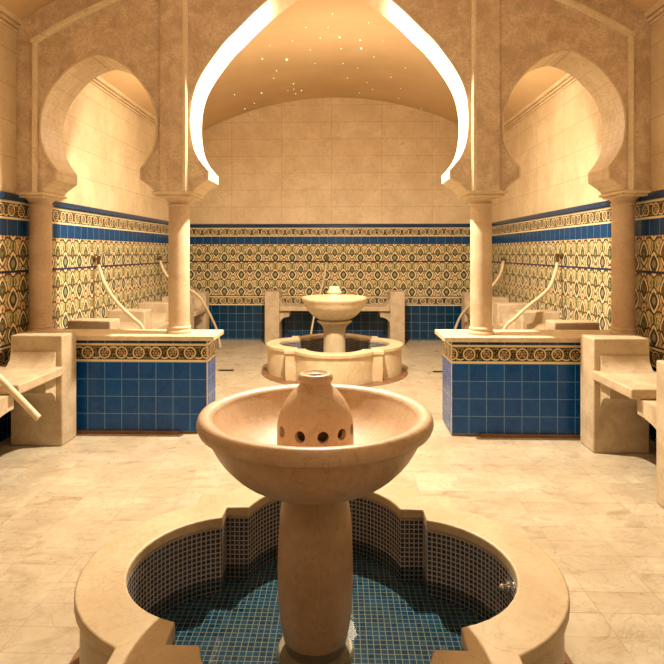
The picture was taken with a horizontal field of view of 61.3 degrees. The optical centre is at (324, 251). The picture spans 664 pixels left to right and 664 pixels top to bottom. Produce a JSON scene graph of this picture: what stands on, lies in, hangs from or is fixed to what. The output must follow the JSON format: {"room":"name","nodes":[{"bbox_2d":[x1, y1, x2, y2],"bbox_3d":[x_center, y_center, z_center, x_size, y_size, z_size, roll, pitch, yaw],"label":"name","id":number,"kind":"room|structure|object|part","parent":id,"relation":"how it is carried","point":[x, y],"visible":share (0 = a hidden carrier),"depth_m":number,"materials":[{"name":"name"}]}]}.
{"room":"spa","nodes":[
{"label":"spa","id":0,"kind":"room"},
{"bbox_2d":[0,22,168,441],"bbox_3d":[-2.805,-0.222,4.310,0.200,3.600,12.060,0,0,2],"label":"wall","id":1,"kind":"structure","parent":0,"point":[106,144],"depth_m":6.25,"materials":[{"name":"tile"}]},
{"bbox_2d":[0,4,21,32],"bbox_3d":[-2.753,-1.970,1.677,0.050,0.126,6.400,0,0,2],"label":"trim","id":2,"kind":"structure","parent":1,"relation":"attached to","point":[7,17],"depth_m":4.73,"materials":[{"name":"stone"}]},
{"bbox_2d":[0,373,40,420],"bbox_3d":[-2.315,0.554,3.788,0.815,1.157,0.071,0,0,6],"label":"tap","id":3,"kind":"object","parent":1,"relation":"attached to","point":[4,383],"visible":1,"depth_m":3.75,"materials":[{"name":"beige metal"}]},
{"bbox_2d":[15,192,66,331],"bbox_3d":[-2.564,0.101,5.061,0.261,1.246,0.425,0,0,2],"label":"stone column","id":4,"kind":"structure","parent":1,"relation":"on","point":[40,205],"depth_m":4.98,"materials":[{"name":"stone"}]},
{"bbox_2d":[0,191,168,224],"bbox_3d":[-2.693,-0.471,4.307,0.024,0.066,11.660,0,0,2],"label":"trim","id":5,"kind":"structure","parent":1,"relation":"attached to","point":[3,195],"depth_m":6.20,"materials":[{"name":"blue tile"}]},
{"bbox_2d":[92,250,144,328],"bbox_3d":[-2.265,0.763,6.277,0.827,1.574,0.118,0,0,21],"label":"hose","id":6,"kind":"object","parent":1,"relation":"attached to","point":[94,258],"visible":0.76,"depth_m":6.28,"materials":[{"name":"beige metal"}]},
{"bbox_2d":[94,250,109,264],"bbox_3d":[-2.551,0.072,6.404,0.171,0.193,0.040,0,0,2],"label":"tap","id":7,"kind":"object","parent":6,"relation":"on","point":[98,258],"depth_m":6.39,"materials":[{"name":"gold metal"}]},
{"bbox_2d":[90,76,155,126],"bbox_3d":[-2.585,-1.970,7.690,0.050,0.126,4.890,0,0,2],"label":"trim","id":8,"kind":"structure","parent":1,"relation":"attached to","point":[100,83],"depth_m":7.18,"materials":[{"name":"stone"}]},
{"bbox_2d":[156,251,220,347],"bbox_3d":[-2.098,0.769,8.781,1.040,1.567,0.238,0,0,-28],"label":"hose","id":9,"kind":"object","parent":1,"relation":"attached to","point":[157,257],"visible":0.8,"depth_m":8.74,"materials":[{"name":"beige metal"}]},
{"bbox_2d":[55,329,223,434],"bbox_3d":[-1.816,1.151,5.045,1.735,0.854,0.415,0,0,2],"label":"tiled wall","id":10,"kind":"structure","parent":0,"point":[129,381],"depth_m":4.88,"materials":[{"name":"tile"}]},
{"bbox_2d":[152,191,203,333],"bbox_3d":[-1.312,0.101,5.026,0.345,1.246,0.425,0,0,2],"label":"stone column","id":11,"kind":"structure","parent":10,"relation":"on","point":[179,205],"depth_m":4.95,"materials":[{"name":"stone"}]},
{"bbox_2d":[190,98,469,339],"bbox_3d":[0.180,-0.602,10.159,5.440,4.360,0.200,0,0,2],"label":"wall","id":12,"kind":"structure","parent":0,"point":[317,160],"depth_m":10.06,"materials":[{"name":"beige tile"}]},
{"bbox_2d":[310,252,328,333],"bbox_3d":[-0.075,0.778,9.711,0.120,1.545,0.768,0,0,23],"label":"tap","id":13,"kind":"object","parent":12,"relation":"attached to","point":[327,256],"visible":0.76,"depth_m":9.87,"materials":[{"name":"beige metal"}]},
{"bbox_2d":[190,224,469,227],"bbox_3d":[0.177,-0.471,10.047,5.392,0.066,0.024,0,0,2],"label":"trim","id":14,"kind":"structure","parent":12,"relation":"attached to","point":[191,225],"depth_m":10.04,"materials":[{"name":"blue tile"}]},
{"bbox_2d":[0,0,659,130],"bbox_3d":[0.014,-2.376,4.231,5.840,1.032,12.060,0,0,2],"label":"ceiling","id":15,"kind":"structure","parent":0,"point":[388,63],"depth_m":7.88,"materials":[{"name":"paint"}]},
{"bbox_2d":[0,339,663,663],"bbox_3d":[0.015,1.638,4.281,6.200,0.120,12.160,0,0,2],"label":"floor","id":16,"kind":"structure","parent":0,"point":[599,517],"depth_m":3.57,"materials":[{"name":"stone"}]},
{"bbox_2d":[0,331,75,445],"bbox_3d":[-2.412,1.128,4.101,0.557,0.900,1.405,0,0,2],"label":"stone bench","id":17,"kind":"object","parent":16,"relation":"on","point":[41,367],"visible":0.94,"depth_m":4.55,"materials":[{"name":"stone"}]},
{"bbox_3d":[-2.408,0.965,4.236,0.557,0.073,0.635,0,0,2],"label":"seat","id":18,"kind":"part","parent":17,"relation":"part of","materials":[{"name":"stone"}]},
{"bbox_2d":[67,291,208,329],"bbox_3d":[-2.315,1.128,7.573,0.557,0.900,4.150,0,0,2],"label":"stone bench","id":19,"kind":"object","parent":16,"relation":"on","point":[152,314],"visible":0.33,"depth_m":6.97,"materials":[{"name":"stone"}]},
{"bbox_3d":[-2.329,0.965,7.078,0.557,0.073,0.720,0,0,2],"label":"seat","id":20,"kind":"part","parent":19,"relation":"part of","materials":[{"name":"stone"}]},
{"bbox_3d":[-2.274,0.965,9.027,0.557,0.073,0.740,0,0,2],"label":"seat","id":21,"kind":"part","parent":19,"relation":"part of","materials":[{"name":"stone"}]},
{"bbox_2d":[218,369,233,370],"bbox_3d":[-1.316,1.575,7.460,0.200,0.006,0.090,0,0,2],"label":"floor drain","id":22,"kind":"object","parent":16,"relation":"on","point":[219,369],"visible":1,"depth_m":7.45,"materials":[{"name":"silver metal"}]},
{"bbox_2d":[69,647,572,663],"bbox_3d":[-0.015,1.576,2.171,1.930,0.002,1.930,0,0,2],"label":"gutter","id":23,"kind":"object","parent":16,"relation":"on","point":[76,658],"visible":0.02,"depth_m":2.16,"materials":[{"name":"brown stone"}]},
{"bbox_2d":[74,370,569,663],"bbox_3d":[-0.015,1.024,2.171,1.694,1.109,1.694,0,0,-33],"label":"stone fountain","id":24,"kind":"object","parent":16,"relation":"on","point":[319,557],"visible":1,"depth_m":2.21,"materials":[{"name":"stone"}]},
{"bbox_2d":[196,370,433,503],"bbox_3d":[-0.037,0.685,2.172,0.902,0.433,0.902,0,0,2],"label":"bowl","id":25,"kind":"object","parent":24,"relation":"on","point":[315,440],"depth_m":2.03,"materials":[{"name":"stone"}]},
{"bbox_2d":[74,481,569,663],"bbox_3d":[-0.015,1.391,2.171,1.824,0.373,1.824,0,0,2],"label":"basin","id":26,"kind":"object","parent":24,"relation":"in","point":[428,580],"depth_m":2.32,"materials":[{"name":"stone"}]},
{"bbox_2d":[266,286,402,384],"bbox_3d":[0.126,1.017,7.429,1.689,1.122,1.689,0,0,35],"label":"stone fountain","id":27,"kind":"object","parent":16,"relation":"on","point":[352,359],"visible":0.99,"depth_m":7.07,"materials":[{"name":"stone"}]},
{"bbox_2d":[302,286,366,320],"bbox_3d":[0.126,0.680,7.429,0.867,0.447,0.867,0,0,2],"label":"bowl","id":28,"kind":"object","parent":27,"relation":"on","point":[334,305],"depth_m":7.15,"materials":[{"name":"stone"}]},
{"bbox_2d":[266,333,402,384],"bbox_3d":[0.126,1.391,7.429,1.810,0.373,1.810,0,0,2],"label":"basin","id":29,"kind":"object","parent":27,"relation":"in","point":[358,359],"depth_m":6.92,"materials":[{"name":"stone"}]},
{"bbox_2d":[261,367,407,386],"bbox_3d":[0.126,1.576,7.429,1.930,0.002,1.930,0,0,2],"label":"gutter","id":30,"kind":"object","parent":16,"relation":"on","point":[264,372],"visible":0.18,"depth_m":6.92,"materials":[{"name":"brown stone"}]},
{"bbox_2d":[265,290,404,344],"bbox_3d":[0.169,1.128,9.761,2.380,0.900,0.557,0,0,2],"label":"stone bench","id":31,"kind":"object","parent":16,"relation":"on","point":[392,309],"visible":0.81,"depth_m":9.52,"materials":[{"name":"stone"}]},
{"bbox_3d":[0.169,0.965,9.761,1.880,0.073,0.557,0,0,2],"label":"seat","id":32,"kind":"part","parent":31,"relation":"part of","materials":[{"name":"stone"}]},
{"bbox_2d":[462,292,599,329],"bbox_3d":[2.526,1.128,7.437,0.557,0.900,4.150,0,0,2],"label":"stone bench","id":33,"kind":"object","parent":16,"relation":"on","point":[503,310],"visible":0.32,"depth_m":6.39,"materials":[{"name":"stone"}]},
{"bbox_3d":[2.512,0.965,6.943,0.557,0.073,0.720,0,0,2],"label":"seat","id":34,"kind":"part","parent":33,"relation":"part of","materials":[{"name":"stone"}]},
{"bbox_2d":[580,334,663,507],"bbox_3d":[2.394,1.128,3.947,0.627,0.900,1.365,0,0,2],"label":"stone bench","id":35,"kind":"object","parent":16,"relation":"on","point":[621,393],"visible":1,"depth_m":4.38,"materials":[{"name":"stone"}]},
{"bbox_3d":[2.397,0.965,4.082,0.627,0.073,0.595,0,0,2],"label":"seat","id":36,"kind":"part","parent":35,"relation":"part of","materials":[{"name":"stone"}]},
{"bbox_2d":[16,0,650,195],"bbox_3d":[0.035,-1.647,4.970,5.440,2.250,0.422,0,0,2],"label":"wall","id":37,"kind":"structure","parent":0,"point":[177,50],"depth_m":4.82,"materials":[{"name":"stone"}]},
{"bbox_3d":[-2.518,-1.171,4.855,0.043,1.298,0.034,0,0,2],"label":"frame moulding","id":38,"kind":"part","parent":37,"relation":"part of","materials":[{"name":"stone"}]},
{"bbox_3d":[-1.204,-1.446,4.819,0.042,1.849,0.034,0,0,2],"label":"frame moulding","id":39,"kind":"part","parent":37,"relation":"part of","materials":[{"name":"stone"}]},
{"bbox_3d":[0.029,-2.184,4.780,5.140,0.781,0.042,0,0,2],"label":"frame moulding","id":40,"kind":"part","parent":37,"relation":"part of","materials":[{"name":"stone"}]},
{"bbox_3d":[1.263,-1.446,4.750,0.042,1.849,0.034,0,0,2],"label":"frame moulding","id":41,"kind":"part","parent":37,"relation":"part of","materials":[{"name":"stone"}]},
{"bbox_3d":[2.577,-1.171,4.713,0.043,1.298,0.034,0,0,2],"label":"frame moulding","id":42,"kind":"part","parent":37,"relation":"part of","materials":[{"name":"stone"}]},
{"bbox_2d":[435,329,650,438],"bbox_3d":[1.888,1.151,4.982,1.735,0.854,0.495,0,0,2],"label":"tiled wall","id":43,"kind":"structure","parent":0,"point":[505,383],"depth_m":4.79,"materials":[{"name":"tile"}]},
{"bbox_2d":[457,190,507,335],"bbox_3d":[1.382,0.101,4.951,0.345,1.246,0.425,0,0,2],"label":"stone column","id":44,"kind":"structure","parent":43,"relation":"on","point":[480,201],"depth_m":4.87,"materials":[{"name":"stone"}]},
{"bbox_2d":[492,17,663,441],"bbox_3d":[2.833,-0.222,4.152,0.200,3.600,12.060,0,0,2],"label":"wall","id":45,"kind":"structure","parent":0,"point":[555,147],"depth_m":6.29,"materials":[{"name":"tile"}]},
{"bbox_2d":[454,253,505,328],"bbox_3d":[2.416,0.783,8.861,0.859,1.536,0.392,0,0,20],"label":"hose","id":46,"kind":"object","parent":45,"relation":"attached to","point":[502,259],"visible":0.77,"depth_m":8.86,"materials":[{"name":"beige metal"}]},
{"bbox_2d":[502,248,563,329],"bbox_3d":[2.364,0.748,6.385,1.010,1.605,0.206,0,0,-26],"label":"hose","id":47,"kind":"object","parent":45,"relation":"attached to","point":[550,285],"visible":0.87,"depth_m":6.36,"materials":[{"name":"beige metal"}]},
{"bbox_2d":[547,248,561,262],"bbox_3d":[2.706,0.042,6.607,0.171,0.193,0.040,0,0,2],"label":"tap","id":48,"kind":"object","parent":47,"relation":"on","point":[557,255],"depth_m":6.60,"materials":[{"name":"gold metal"}]},
{"bbox_2d":[504,73,575,131],"bbox_3d":[2.803,-1.970,7.540,0.050,0.126,4.890,0,0,2],"label":"trim","id":49,"kind":"structure","parent":45,"relation":"attached to","point":[565,81],"depth_m":7.22,"materials":[{"name":"stone"}]},
{"bbox_2d":[492,190,663,226],"bbox_3d":[2.721,-0.471,4.156,0.024,0.066,11.660,0,0,2],"label":"trim","id":50,"kind":"structure","parent":45,"relation":"attached to","point":[659,194],"depth_m":6.21,"materials":[{"name":"blue tile"}]},
{"bbox_2d":[599,190,651,334],"bbox_3d":[2.624,0.101,4.916,0.258,1.246,0.425,0,0,2],"label":"stone column","id":51,"kind":"structure","parent":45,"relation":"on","point":[623,203],"depth_m":4.84,"materials":[{"name":"stone"}]},
{"bbox_2d":[645,0,663,25],"bbox_3d":[2.635,-1.970,1.527,0.050,0.126,6.400,0,0,2],"label":"trim","id":52,"kind":"structure","parent":45,"relation":"attached to","point":[655,13],"depth_m":4.59,"materials":[{"name":"stone"}]}
]}

